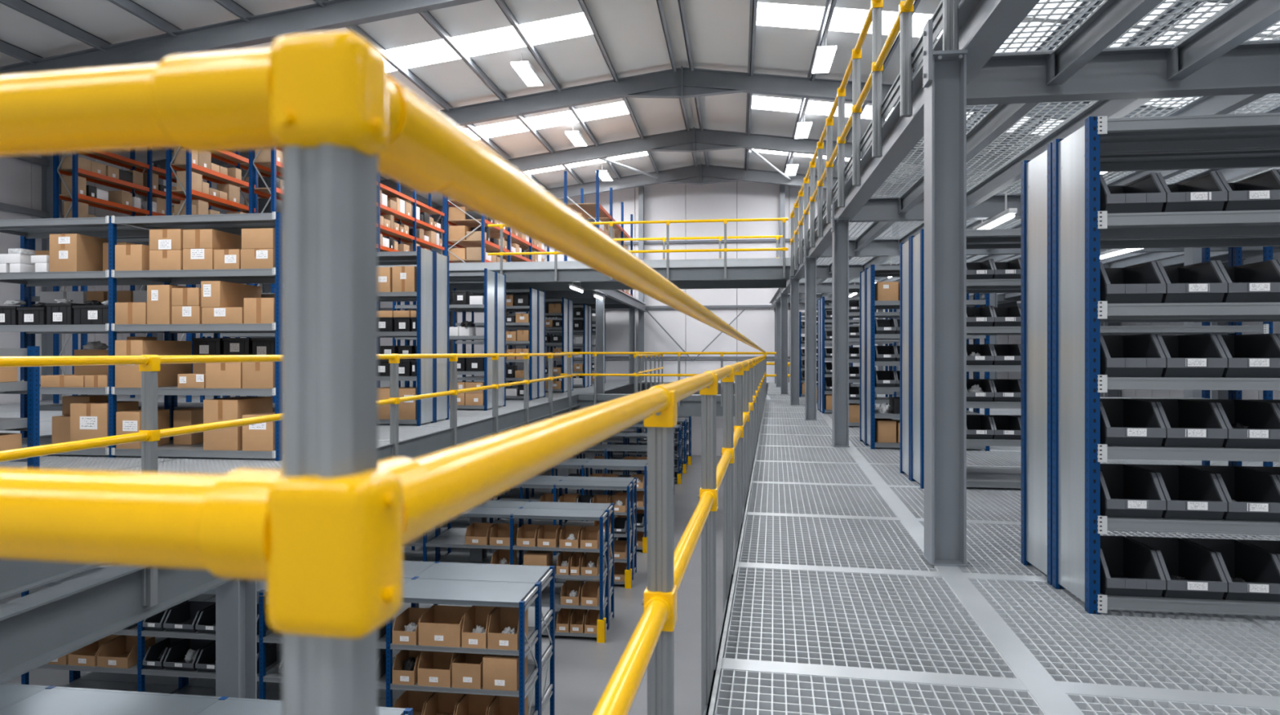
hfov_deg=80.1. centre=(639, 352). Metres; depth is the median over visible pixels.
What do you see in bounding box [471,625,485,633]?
bagged parts
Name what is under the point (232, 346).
tote
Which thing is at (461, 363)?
tote
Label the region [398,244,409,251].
carton
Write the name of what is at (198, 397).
floor panel
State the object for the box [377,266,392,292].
cardboard box
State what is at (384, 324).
tote
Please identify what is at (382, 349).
tote
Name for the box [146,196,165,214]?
carton
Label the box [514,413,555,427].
beam
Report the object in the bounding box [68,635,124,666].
bin
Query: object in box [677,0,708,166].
purlin
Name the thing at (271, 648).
bin
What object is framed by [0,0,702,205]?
ceiling
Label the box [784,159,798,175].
pendant lamp
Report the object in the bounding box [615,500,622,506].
bagged parts
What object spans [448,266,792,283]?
beam
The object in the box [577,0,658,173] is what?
purlin
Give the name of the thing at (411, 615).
bin
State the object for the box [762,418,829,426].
floor panel
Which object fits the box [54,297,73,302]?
bagged parts
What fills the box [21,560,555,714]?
shelving rack
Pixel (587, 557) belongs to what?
bin
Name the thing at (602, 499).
bin
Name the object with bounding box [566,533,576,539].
bagged parts
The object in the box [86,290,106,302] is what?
cardboard box
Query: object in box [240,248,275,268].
cardboard box
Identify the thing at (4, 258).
cardboard box
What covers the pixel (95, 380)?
cardboard box
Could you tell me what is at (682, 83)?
rafter
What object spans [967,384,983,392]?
loose parts
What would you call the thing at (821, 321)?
shelving rack
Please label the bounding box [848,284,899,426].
shelving rack
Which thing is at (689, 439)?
shelving rack
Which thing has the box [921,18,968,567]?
steel column
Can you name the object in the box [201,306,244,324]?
cardboard box
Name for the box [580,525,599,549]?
bin
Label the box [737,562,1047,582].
floor strip
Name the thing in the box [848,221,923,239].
ceiling panel
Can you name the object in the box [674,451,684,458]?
bin
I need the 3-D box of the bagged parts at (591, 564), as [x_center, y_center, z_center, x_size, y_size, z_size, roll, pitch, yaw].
[-0.804,3.533,12.582,0.158,0.153,0.141,0,0,41]
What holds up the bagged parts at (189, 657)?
in the bin at (175, 660)
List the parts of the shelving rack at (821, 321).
panel, panel, shelf, shelf, shelf, shelf, shelf, shelf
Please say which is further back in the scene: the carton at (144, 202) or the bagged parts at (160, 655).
the carton at (144, 202)
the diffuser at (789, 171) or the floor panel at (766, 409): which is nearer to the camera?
the floor panel at (766, 409)
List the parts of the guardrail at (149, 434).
post, rail, rail, post, post, post, post, post, post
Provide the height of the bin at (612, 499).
0.260 m
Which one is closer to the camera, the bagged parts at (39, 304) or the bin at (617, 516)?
the bagged parts at (39, 304)
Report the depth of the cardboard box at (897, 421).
10.25 m
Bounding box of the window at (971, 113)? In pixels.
[966,111,1064,135]
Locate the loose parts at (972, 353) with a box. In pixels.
[968,351,980,355]
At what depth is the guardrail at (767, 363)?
32.44 m
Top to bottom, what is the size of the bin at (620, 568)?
0.260 m
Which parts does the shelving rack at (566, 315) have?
shelf, shelf, shelf, shelf, shelf, shelf, shelf, panel, panel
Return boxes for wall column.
[41,153,62,400]
[146,164,163,340]
[262,283,271,293]
[434,218,440,253]
[638,186,644,431]
[779,184,785,257]
[892,221,898,370]
[1104,171,1120,397]
[1211,321,1228,399]
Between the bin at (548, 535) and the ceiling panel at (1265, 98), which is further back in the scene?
the bin at (548, 535)
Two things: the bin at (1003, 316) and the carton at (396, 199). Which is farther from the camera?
the carton at (396, 199)
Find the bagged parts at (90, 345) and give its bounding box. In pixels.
[83,341,108,349]
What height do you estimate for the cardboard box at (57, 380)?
0.146 m
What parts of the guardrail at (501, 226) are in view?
post, post, post, rail, rail, post, post, post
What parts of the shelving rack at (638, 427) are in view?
shelf, shelf, shelf, shelf, shelf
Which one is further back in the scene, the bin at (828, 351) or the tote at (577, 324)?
the tote at (577, 324)
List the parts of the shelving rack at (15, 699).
shelf, shelf, shelf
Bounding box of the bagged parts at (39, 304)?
[31,302,46,307]
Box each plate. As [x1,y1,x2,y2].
[0,380,630,404]
[377,257,790,271]
[1243,252,1279,264]
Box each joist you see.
[789,0,1163,307]
[816,0,1279,303]
[828,93,1269,306]
[893,105,1279,283]
[968,167,1271,262]
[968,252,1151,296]
[980,252,1183,298]
[997,250,1279,304]
[1003,250,1244,298]
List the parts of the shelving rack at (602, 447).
shelf, shelf, shelf, shelf, shelf, shelf, shelf, shelf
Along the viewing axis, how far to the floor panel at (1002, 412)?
16.37 m
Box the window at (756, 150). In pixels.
[749,148,849,160]
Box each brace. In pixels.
[600,158,657,178]
[747,148,791,180]
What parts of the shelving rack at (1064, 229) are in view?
panel, panel, shelf, shelf, shelf, shelf, shelf, shelf, shelf, shelf, shelf, shelf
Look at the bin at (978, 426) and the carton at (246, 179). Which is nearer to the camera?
the bin at (978, 426)
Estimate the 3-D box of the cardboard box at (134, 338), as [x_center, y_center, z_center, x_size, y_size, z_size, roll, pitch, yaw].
[-6.601,-0.118,10.099,0.230,0.167,0.250,0,0,7]
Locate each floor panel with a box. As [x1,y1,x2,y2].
[0,404,48,410]
[0,411,62,418]
[0,421,52,433]
[0,456,177,471]
[17,399,141,404]
[40,417,52,421]
[40,431,52,435]
[48,454,186,457]
[116,395,199,399]
[117,458,281,474]
[137,399,199,402]
[177,395,271,399]
[186,440,390,459]
[377,416,491,426]
[377,426,449,439]
[448,408,520,416]
[497,402,542,408]
[506,397,560,402]
[714,669,1045,714]
[724,567,1017,678]
[739,515,937,571]
[747,483,897,517]
[752,462,873,484]
[756,446,857,462]
[759,435,831,446]
[760,425,831,435]
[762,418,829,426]
[763,412,823,418]
[764,403,804,407]
[764,407,819,413]
[765,400,804,403]
[767,391,790,393]
[767,393,804,396]
[768,386,790,389]
[768,389,790,391]
[768,396,804,399]
[848,426,859,435]
[848,436,887,448]
[856,448,973,465]
[870,464,1014,488]
[889,487,1021,521]
[919,521,1047,576]
[966,446,1021,450]
[966,450,1021,466]
[968,409,1003,415]
[968,578,1279,696]
[979,408,1021,409]
[989,410,1021,415]
[1066,693,1279,714]
[1100,458,1184,465]
[1169,460,1279,466]
[1240,615,1279,638]
[1271,535,1279,539]
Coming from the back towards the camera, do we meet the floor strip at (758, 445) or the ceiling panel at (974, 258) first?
the ceiling panel at (974, 258)
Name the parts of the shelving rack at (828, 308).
shelf, shelf, shelf, shelf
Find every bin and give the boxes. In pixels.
[47,653,68,665]
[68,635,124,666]
[97,635,155,668]
[124,622,137,629]
[142,600,186,631]
[142,637,186,669]
[163,600,215,632]
[163,639,215,671]
[195,604,215,633]
[195,642,215,672]
[257,604,270,635]
[257,642,276,673]
[278,661,281,676]
[377,622,386,639]
[377,648,386,679]
[392,607,429,644]
[392,649,421,685]
[393,690,435,714]
[417,651,459,687]
[418,604,471,647]
[423,692,466,714]
[452,653,485,689]
[455,693,497,714]
[462,605,497,648]
[465,522,494,545]
[487,607,528,650]
[488,695,528,714]
[489,523,517,546]
[490,549,516,564]
[516,524,541,546]
[537,524,561,547]
[539,493,557,502]
[556,551,573,574]
[556,608,573,632]
[559,493,578,502]
[559,525,582,548]
[560,580,583,605]
[568,473,584,476]
[569,551,584,575]
[569,608,587,633]
[576,495,594,502]
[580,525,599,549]
[581,552,599,576]
[581,581,599,606]
[584,609,599,634]
[590,473,604,476]
[591,494,609,503]
[593,516,610,533]
[594,456,604,458]
[602,473,618,477]
[608,495,626,512]
[608,540,626,559]
[610,457,624,459]
[613,443,622,452]
[613,517,626,533]
[613,562,626,582]
[615,492,626,495]
[616,515,630,522]
[617,475,631,477]
[617,537,626,541]
[623,456,635,459]
[627,443,638,453]
[629,492,644,506]
[629,531,644,546]
[631,474,644,488]
[633,514,644,528]
[634,457,647,459]
[636,509,644,514]
[637,444,647,453]
[674,427,684,434]
[674,433,678,441]
[674,445,678,453]
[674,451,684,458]
[674,459,678,467]
[674,471,678,479]
[675,438,684,445]
[680,422,688,428]
[681,432,688,439]
[681,444,688,451]
[800,321,804,328]
[800,336,804,343]
[800,349,804,356]
[800,360,804,368]
[800,373,804,380]
[824,309,831,319]
[824,330,831,340]
[824,347,831,358]
[824,364,831,373]
[824,377,831,380]
[824,380,831,391]
[848,300,859,312]
[848,325,859,337]
[848,346,859,359]
[848,366,859,379]
[848,386,859,399]
[875,318,896,333]
[875,345,896,361]
[875,370,896,386]
[893,370,899,386]
[894,318,899,333]
[894,345,899,361]
[966,258,994,279]
[966,306,994,326]
[966,344,994,364]
[966,378,994,401]
[966,414,994,439]
[982,378,1021,401]
[982,414,1021,439]
[991,258,1021,279]
[991,305,1021,326]
[991,343,1021,364]
[1100,172,1165,213]
[1100,261,1165,303]
[1100,333,1165,377]
[1100,398,1165,446]
[1100,463,1165,518]
[1100,535,1165,597]
[1126,398,1227,447]
[1126,536,1227,599]
[1127,464,1227,519]
[1155,170,1227,212]
[1155,260,1227,302]
[1155,333,1227,377]
[1181,537,1279,601]
[1182,465,1279,521]
[1184,399,1279,448]
[1214,259,1279,302]
[1215,168,1279,210]
[1215,333,1279,377]
[1237,399,1279,410]
[1237,466,1279,483]
[1237,539,1279,563]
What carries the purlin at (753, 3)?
attached to the rafter
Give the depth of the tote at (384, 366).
13.47 m
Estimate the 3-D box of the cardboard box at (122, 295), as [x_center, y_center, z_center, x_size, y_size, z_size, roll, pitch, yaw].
[-6.880,-0.722,10.206,0.350,0.180,0.250,0,0,7]
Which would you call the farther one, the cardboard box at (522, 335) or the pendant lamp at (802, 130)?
the pendant lamp at (802, 130)
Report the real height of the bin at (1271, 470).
0.215 m
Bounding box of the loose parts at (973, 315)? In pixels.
[968,313,982,317]
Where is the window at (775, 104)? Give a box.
[751,95,893,119]
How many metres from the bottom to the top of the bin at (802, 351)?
0.210 m
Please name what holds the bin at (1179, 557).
on the shelving rack at (1064, 229)
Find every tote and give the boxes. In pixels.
[0,306,34,324]
[17,306,46,324]
[44,302,84,324]
[72,305,108,324]
[191,337,223,355]
[222,337,252,355]
[251,337,275,355]
[377,317,394,331]
[377,346,398,359]
[377,360,390,376]
[393,317,411,331]
[397,346,415,359]
[398,360,416,376]
[410,317,417,331]
[410,360,417,376]
[452,291,472,304]
[457,357,466,371]
[465,357,484,371]
[506,315,515,322]
[506,365,518,377]
[513,294,529,306]
[517,385,529,395]
[545,303,548,313]
[545,334,550,342]
[549,335,561,342]
[553,320,561,327]
[573,309,583,317]
[573,320,583,329]
[573,348,582,351]
[591,326,595,332]
[888,396,899,413]
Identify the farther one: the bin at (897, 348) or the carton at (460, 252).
the carton at (460, 252)
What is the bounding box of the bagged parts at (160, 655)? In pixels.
[157,646,167,661]
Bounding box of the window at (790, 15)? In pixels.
[755,1,942,38]
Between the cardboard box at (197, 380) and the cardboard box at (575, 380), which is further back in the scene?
the cardboard box at (575, 380)
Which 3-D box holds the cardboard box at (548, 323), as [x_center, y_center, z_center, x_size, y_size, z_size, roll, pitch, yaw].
[-2.934,-0.919,24.665,0.286,0.234,0.402,0,0,7]
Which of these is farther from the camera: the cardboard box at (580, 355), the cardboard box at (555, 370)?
the cardboard box at (580, 355)
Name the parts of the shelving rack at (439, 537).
shelf, shelf, shelf, shelf, shelf, shelf, shelf, shelf, shelf, shelf, shelf, shelf, shelf, shelf, shelf, shelf, shelf, shelf, shelf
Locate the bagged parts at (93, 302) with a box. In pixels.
[83,300,102,305]
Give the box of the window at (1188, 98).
[1144,97,1199,107]
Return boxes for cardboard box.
[0,253,35,265]
[0,263,9,272]
[0,367,17,382]
[0,433,22,451]
[9,262,35,272]
[31,254,49,262]
[35,250,49,255]
[35,262,49,271]
[40,291,66,302]
[40,374,93,387]
[49,233,108,271]
[52,415,70,444]
[62,395,108,415]
[66,291,86,303]
[70,400,138,448]
[74,349,108,374]
[84,374,108,387]
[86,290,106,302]
[102,242,136,271]
[106,290,133,302]
[115,244,150,271]
[115,302,146,324]
[115,340,191,387]
[115,408,169,448]
[126,336,156,340]
[133,290,146,302]
[146,284,194,324]
[149,228,182,250]
[149,249,182,270]
[171,287,200,306]
[171,306,202,324]
[173,408,203,444]
[177,373,205,388]
[182,228,241,249]
[182,248,217,269]
[192,363,205,373]
[200,280,261,307]
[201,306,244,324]
[203,396,272,450]
[205,362,242,388]
[213,248,240,269]
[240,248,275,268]
[241,227,275,248]
[242,361,275,388]
[242,412,275,451]
[244,297,275,324]
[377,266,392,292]
[377,311,393,317]
[377,386,407,419]
[391,266,417,292]
[393,310,410,317]
[398,386,417,419]
[410,310,417,317]
[449,327,458,336]
[457,382,466,393]
[457,393,465,405]
[458,326,475,336]
[465,382,484,393]
[465,393,484,405]
[469,295,484,304]
[482,648,527,691]
[506,294,514,306]
[506,331,516,341]
[506,349,515,359]
[506,388,517,395]
[515,313,529,322]
[515,348,529,359]
[515,370,529,377]
[516,329,529,341]
[523,550,552,566]
[545,320,553,327]
[545,380,547,389]
[548,303,561,313]
[552,367,561,373]
[552,380,561,389]
[553,348,561,358]
[573,354,583,357]
[573,364,583,371]
[573,377,583,384]
[575,337,583,343]
[591,315,595,321]
[591,339,595,344]
[800,382,804,394]
[816,387,817,400]
[824,394,831,409]
[848,403,859,422]
[875,281,898,300]
[875,417,896,442]
[893,419,899,443]
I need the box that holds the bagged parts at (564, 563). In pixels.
[560,560,568,566]
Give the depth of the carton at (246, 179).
21.34 m
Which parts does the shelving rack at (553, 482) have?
shelf, shelf, shelf, shelf, shelf, shelf, shelf, shelf, shelf, shelf, shelf, shelf, shelf, shelf, shelf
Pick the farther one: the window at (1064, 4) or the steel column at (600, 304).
the steel column at (600, 304)
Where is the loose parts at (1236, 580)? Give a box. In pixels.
[1231,577,1246,582]
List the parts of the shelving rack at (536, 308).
shelf, shelf, shelf, shelf, shelf, shelf, shelf, shelf, shelf, shelf, panel, panel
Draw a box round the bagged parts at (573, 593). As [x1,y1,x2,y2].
[568,590,577,596]
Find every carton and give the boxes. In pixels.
[61,155,91,171]
[61,175,86,195]
[63,201,88,217]
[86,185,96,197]
[91,160,106,175]
[96,188,108,200]
[106,165,119,179]
[107,190,132,206]
[119,168,132,182]
[126,169,142,186]
[132,196,141,208]
[141,200,156,212]
[142,172,158,190]
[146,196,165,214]
[158,184,165,191]
[171,206,173,215]
[173,147,198,164]
[173,204,195,215]
[176,170,202,192]
[180,200,208,214]
[198,151,211,169]
[202,181,208,194]
[208,187,218,197]
[208,208,220,214]
[211,162,219,172]
[217,183,239,203]
[218,190,226,199]
[219,165,227,175]
[226,211,244,213]
[227,167,241,180]
[244,177,248,182]
[244,198,248,205]
[254,148,281,162]
[257,177,279,188]
[257,198,281,213]
[380,190,382,204]
[380,214,394,229]
[380,215,383,225]
[380,233,382,245]
[382,193,386,206]
[382,236,393,248]
[382,237,389,248]
[383,217,390,227]
[386,197,399,211]
[386,199,396,210]
[393,240,398,250]
[394,222,399,231]
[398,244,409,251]
[399,224,408,234]
[399,226,404,232]
[400,199,404,213]
[403,242,419,251]
[404,201,411,216]
[408,228,418,238]
[411,205,419,219]
[416,228,423,239]
[419,212,429,223]
[419,213,423,221]
[423,231,435,244]
[423,235,428,241]
[429,216,433,225]
[435,232,439,245]
[448,206,471,219]
[448,225,471,239]
[448,248,466,259]
[466,210,488,220]
[466,231,486,239]
[466,247,485,259]
[471,226,489,241]
[485,252,491,261]
[488,217,493,223]
[489,236,504,248]
[489,238,498,245]
[491,255,496,262]
[496,256,500,262]
[511,229,518,236]
[511,243,519,252]
[511,246,515,252]
[518,232,528,241]
[518,234,525,239]
[525,250,537,261]
[525,254,533,261]
[537,254,541,261]
[577,213,587,218]
[585,218,599,227]
[604,224,608,235]
[614,233,620,244]
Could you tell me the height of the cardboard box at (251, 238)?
0.242 m
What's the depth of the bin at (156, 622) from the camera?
8.76 m
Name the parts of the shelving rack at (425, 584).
shelf, shelf, shelf, shelf, shelf, shelf, shelf, shelf, shelf, shelf, shelf, shelf, shelf, shelf, shelf, shelf, shelf, shelf, shelf, shelf, shelf, shelf, shelf, shelf, shelf, shelf, shelf, shelf, shelf, shelf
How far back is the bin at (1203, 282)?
3.75 m
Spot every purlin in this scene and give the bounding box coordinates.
[0,0,439,208]
[0,39,43,65]
[107,0,182,36]
[162,146,262,177]
[213,0,253,22]
[313,0,546,189]
[418,10,583,185]
[494,0,621,178]
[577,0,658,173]
[656,0,697,166]
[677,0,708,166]
[744,0,757,170]
[783,0,836,172]
[832,0,920,168]
[904,0,1102,185]
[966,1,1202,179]
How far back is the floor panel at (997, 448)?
10.28 m
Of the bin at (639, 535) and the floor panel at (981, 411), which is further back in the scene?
the bin at (639, 535)
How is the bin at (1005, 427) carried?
on the shelving rack at (911, 251)
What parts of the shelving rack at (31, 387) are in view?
shelf, shelf, shelf, shelf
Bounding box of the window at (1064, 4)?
[1026,0,1279,34]
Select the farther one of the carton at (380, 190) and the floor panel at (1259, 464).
the carton at (380, 190)
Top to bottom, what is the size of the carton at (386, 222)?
0.260 m
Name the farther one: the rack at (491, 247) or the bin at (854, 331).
the rack at (491, 247)
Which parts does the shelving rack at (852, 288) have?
shelf, shelf, shelf, shelf, shelf, shelf, shelf, shelf, shelf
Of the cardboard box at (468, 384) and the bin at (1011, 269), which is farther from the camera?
the cardboard box at (468, 384)
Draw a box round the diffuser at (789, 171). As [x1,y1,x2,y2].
[785,166,797,175]
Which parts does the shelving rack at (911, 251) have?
panel, panel, shelf, shelf, shelf, shelf, shelf, shelf, shelf, shelf, shelf, shelf, shelf, shelf, shelf, shelf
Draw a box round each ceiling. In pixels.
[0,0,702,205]
[670,0,1279,194]
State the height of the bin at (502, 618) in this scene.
0.330 m
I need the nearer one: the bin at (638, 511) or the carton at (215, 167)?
the carton at (215, 167)
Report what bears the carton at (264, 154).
on the rack at (273, 166)
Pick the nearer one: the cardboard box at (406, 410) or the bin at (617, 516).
the cardboard box at (406, 410)
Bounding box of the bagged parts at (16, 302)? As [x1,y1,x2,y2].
[4,299,26,305]
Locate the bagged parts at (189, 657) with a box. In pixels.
[184,648,196,662]
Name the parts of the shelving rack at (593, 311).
shelf, shelf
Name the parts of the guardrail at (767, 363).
rail, post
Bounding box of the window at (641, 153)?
[527,151,648,173]
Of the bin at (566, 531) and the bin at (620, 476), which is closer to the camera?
the bin at (566, 531)
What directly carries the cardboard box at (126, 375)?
on the shelving rack at (112, 227)
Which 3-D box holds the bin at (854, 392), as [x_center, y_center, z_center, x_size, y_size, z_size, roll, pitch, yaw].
[3.691,0.718,13.296,0.257,0.210,0.384,0,0,7]
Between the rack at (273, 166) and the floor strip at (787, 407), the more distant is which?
the rack at (273, 166)
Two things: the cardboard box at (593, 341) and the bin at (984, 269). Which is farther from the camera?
the cardboard box at (593, 341)
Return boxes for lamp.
[511,60,543,86]
[564,130,587,146]
[568,281,583,293]
[593,292,602,299]
[599,164,613,181]
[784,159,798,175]
[794,115,812,138]
[811,44,836,73]
[848,282,857,297]
[973,192,1017,229]
[1100,248,1142,259]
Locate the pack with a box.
[8,248,35,255]
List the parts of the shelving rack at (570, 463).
shelf, shelf, shelf, shelf, shelf, shelf, shelf, shelf, shelf, shelf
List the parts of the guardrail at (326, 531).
rail, rail, corner post, rail, rail, post, rail, post, post, post, post, post, post, post, post, post, post, post, post, post, post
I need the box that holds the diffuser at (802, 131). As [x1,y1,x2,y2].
[795,124,811,138]
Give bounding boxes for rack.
[0,211,281,461]
[0,346,39,468]
[0,683,413,714]
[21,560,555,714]
[27,234,275,439]
[53,148,211,404]
[165,146,281,402]
[200,245,448,426]
[248,147,444,403]
[392,268,506,410]
[402,500,613,643]
[411,475,636,588]
[444,195,549,262]
[453,287,545,399]
[459,458,647,553]
[500,444,647,517]
[506,297,573,392]
[526,304,591,387]
[546,310,605,383]
[564,169,632,296]
[577,432,647,494]
[595,424,681,484]
[607,418,686,473]
[626,416,691,465]
[799,311,853,396]
[800,316,831,346]
[816,306,859,403]
[817,296,896,413]
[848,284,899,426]
[859,264,989,451]
[899,228,1272,488]
[1021,112,1279,617]
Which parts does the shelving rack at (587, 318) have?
shelf, shelf, shelf, shelf, shelf, shelf, panel, panel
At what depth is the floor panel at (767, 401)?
19.90 m
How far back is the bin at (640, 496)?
18.29 m
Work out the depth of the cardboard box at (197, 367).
9.84 m
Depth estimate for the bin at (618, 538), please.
18.34 m
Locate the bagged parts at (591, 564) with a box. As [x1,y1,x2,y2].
[586,560,595,567]
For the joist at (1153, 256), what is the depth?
16.40 m
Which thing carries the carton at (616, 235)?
on the rack at (594, 211)
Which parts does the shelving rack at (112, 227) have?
shelf, shelf, shelf, shelf, shelf, shelf, shelf, shelf, shelf, shelf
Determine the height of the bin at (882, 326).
0.210 m
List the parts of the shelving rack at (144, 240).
shelf, shelf, shelf, shelf, shelf, shelf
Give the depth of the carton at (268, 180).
18.53 m
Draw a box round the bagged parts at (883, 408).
[877,401,889,413]
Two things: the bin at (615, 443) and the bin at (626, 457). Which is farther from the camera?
the bin at (615, 443)
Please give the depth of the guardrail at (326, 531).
0.43 m
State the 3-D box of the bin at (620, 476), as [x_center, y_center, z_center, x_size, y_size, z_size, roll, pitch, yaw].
[-0.371,3.079,18.133,0.292,0.240,0.424,0,0,7]
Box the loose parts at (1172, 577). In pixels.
[1169,574,1188,580]
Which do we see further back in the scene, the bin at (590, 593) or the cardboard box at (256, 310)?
the bin at (590, 593)
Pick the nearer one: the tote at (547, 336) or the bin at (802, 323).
the bin at (802, 323)
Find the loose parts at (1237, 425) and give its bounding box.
[1231,422,1248,428]
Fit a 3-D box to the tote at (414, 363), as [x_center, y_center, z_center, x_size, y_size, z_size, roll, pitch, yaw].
[-3.950,0.288,13.620,0.110,0.280,0.450,0,0,7]
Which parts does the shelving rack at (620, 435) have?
shelf, shelf, shelf, shelf, shelf, shelf, shelf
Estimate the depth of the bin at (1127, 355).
3.81 m
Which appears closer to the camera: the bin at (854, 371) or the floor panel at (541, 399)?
the bin at (854, 371)
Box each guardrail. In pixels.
[0,31,766,714]
[0,352,578,606]
[487,217,788,280]
[560,351,776,406]
[612,235,782,259]
[633,354,663,393]
[766,362,790,382]
[789,0,960,275]
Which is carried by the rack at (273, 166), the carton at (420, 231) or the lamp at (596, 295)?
the carton at (420, 231)
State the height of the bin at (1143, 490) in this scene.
0.215 m
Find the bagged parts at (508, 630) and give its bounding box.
[502,626,516,634]
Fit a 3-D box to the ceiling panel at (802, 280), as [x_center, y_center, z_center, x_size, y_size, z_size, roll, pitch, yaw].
[5.117,-2.156,22.229,1.580,0.018,2.380,0,0,7]
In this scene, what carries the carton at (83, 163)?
on the rack at (131, 163)
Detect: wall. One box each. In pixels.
[0,149,262,403]
[380,180,1021,456]
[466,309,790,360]
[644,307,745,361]
[1103,93,1279,462]
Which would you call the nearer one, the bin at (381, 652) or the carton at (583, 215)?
the bin at (381, 652)
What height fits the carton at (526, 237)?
0.380 m
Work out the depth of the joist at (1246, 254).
15.52 m
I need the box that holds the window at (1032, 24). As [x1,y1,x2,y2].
[995,20,1278,52]
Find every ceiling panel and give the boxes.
[799,278,831,282]
[816,256,873,264]
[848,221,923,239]
[848,238,898,239]
[853,277,898,281]
[865,256,899,263]
[871,143,1032,197]
[901,218,1021,237]
[913,100,1095,148]
[966,143,1129,194]
[966,254,1021,262]
[994,0,1238,53]
[1035,44,1279,143]
[1106,167,1277,184]
[1175,0,1279,45]
[1257,102,1279,113]
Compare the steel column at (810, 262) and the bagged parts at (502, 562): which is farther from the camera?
the steel column at (810, 262)
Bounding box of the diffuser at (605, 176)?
[599,172,612,181]
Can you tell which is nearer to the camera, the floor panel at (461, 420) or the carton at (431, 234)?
the floor panel at (461, 420)
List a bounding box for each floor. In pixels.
[0,453,734,714]
[591,393,770,399]
[638,380,859,383]
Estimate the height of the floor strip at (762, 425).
0.008 m
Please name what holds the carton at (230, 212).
on the rack at (235, 159)
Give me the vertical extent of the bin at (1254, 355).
0.215 m
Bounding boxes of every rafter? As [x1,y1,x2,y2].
[0,0,1233,75]
[151,66,1179,173]
[380,127,1113,191]
[394,163,1001,224]
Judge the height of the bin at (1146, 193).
0.215 m
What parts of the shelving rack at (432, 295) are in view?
shelf, shelf, shelf, shelf, shelf, shelf, shelf, shelf, shelf, shelf, panel, panel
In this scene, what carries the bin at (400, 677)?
on the shelving rack at (425, 584)
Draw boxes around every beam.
[0,394,579,599]
[0,408,581,684]
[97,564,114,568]
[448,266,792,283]
[448,279,786,291]
[448,289,646,311]
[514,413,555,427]
[577,394,734,416]
[703,438,759,714]
[768,0,1039,310]
[780,293,1021,302]
[787,301,1017,310]
[789,282,859,293]
[801,258,1245,278]
[819,238,1279,257]
[848,193,1021,222]
[966,40,1279,105]
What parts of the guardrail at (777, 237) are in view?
post, rail, post, post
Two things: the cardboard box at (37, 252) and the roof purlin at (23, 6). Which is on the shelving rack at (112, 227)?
the cardboard box at (37, 252)
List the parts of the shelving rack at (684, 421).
shelf, shelf, shelf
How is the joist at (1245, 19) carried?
attached to the beam at (1249, 67)
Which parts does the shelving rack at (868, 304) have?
panel, panel, shelf, shelf, shelf, shelf, shelf, shelf, shelf, shelf, shelf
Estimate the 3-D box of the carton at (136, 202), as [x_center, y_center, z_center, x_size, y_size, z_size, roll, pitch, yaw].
[-14.153,-4.152,21.229,0.350,0.300,0.237,0,0,7]
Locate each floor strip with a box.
[0,397,564,461]
[720,657,1279,709]
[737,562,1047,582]
[746,511,1021,524]
[751,480,1021,491]
[755,460,1013,466]
[758,444,1021,452]
[760,433,859,436]
[762,425,857,426]
[763,417,831,419]
[777,412,999,415]
[786,407,1021,410]
[816,403,1083,714]
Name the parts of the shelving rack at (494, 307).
shelf, shelf, shelf, shelf, shelf, shelf, shelf, shelf, panel, panel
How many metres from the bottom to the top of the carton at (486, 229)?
0.460 m
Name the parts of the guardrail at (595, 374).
post, post, rail, rail, post, post, post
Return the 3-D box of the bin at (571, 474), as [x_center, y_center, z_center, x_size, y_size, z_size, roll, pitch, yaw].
[-1.546,3.079,18.284,0.352,0.240,0.424,0,0,7]
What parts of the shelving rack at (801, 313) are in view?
shelf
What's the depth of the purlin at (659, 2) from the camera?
20.59 m
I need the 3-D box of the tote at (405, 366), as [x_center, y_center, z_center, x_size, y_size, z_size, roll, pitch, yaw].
[-4.174,0.288,13.649,0.300,0.280,0.450,0,0,7]
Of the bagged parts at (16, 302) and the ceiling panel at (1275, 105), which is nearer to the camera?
the ceiling panel at (1275, 105)
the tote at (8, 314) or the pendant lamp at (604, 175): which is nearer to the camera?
the tote at (8, 314)
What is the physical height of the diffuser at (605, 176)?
0.011 m
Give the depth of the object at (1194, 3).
16.55 m
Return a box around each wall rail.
[0,202,63,217]
[7,155,229,213]
[380,302,1021,310]
[441,236,879,247]
[605,356,804,359]
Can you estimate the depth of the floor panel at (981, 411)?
16.37 m
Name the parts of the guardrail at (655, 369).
post, post, post, rail, post, rail, post, post, post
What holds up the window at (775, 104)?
attached to the ceiling at (718, 30)
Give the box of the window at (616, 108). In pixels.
[462,101,629,139]
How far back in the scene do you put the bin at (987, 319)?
7.21 m
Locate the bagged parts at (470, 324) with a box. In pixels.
[458,320,475,327]
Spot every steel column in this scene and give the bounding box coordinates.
[215,579,257,699]
[448,297,457,390]
[469,502,486,561]
[508,311,515,382]
[557,466,568,496]
[592,293,607,393]
[626,307,637,383]
[773,307,776,383]
[774,297,781,386]
[779,288,787,394]
[789,269,799,405]
[803,245,817,420]
[830,204,849,447]
[877,309,883,370]
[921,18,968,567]
[989,293,997,379]
[1100,322,1103,396]
[1183,247,1201,397]
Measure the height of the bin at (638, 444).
0.240 m
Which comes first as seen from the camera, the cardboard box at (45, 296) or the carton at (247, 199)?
the cardboard box at (45, 296)
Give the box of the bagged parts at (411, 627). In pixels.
[404,622,417,631]
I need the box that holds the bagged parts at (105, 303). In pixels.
[101,299,119,305]
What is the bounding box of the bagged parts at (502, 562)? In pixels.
[499,558,507,564]
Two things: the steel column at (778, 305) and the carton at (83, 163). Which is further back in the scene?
the steel column at (778, 305)
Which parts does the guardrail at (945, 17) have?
post, post, post, post, post, post, post, rail, post, rail, post, post, post, post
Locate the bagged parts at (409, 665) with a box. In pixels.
[402,656,416,671]
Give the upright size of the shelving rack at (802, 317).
2.470 m

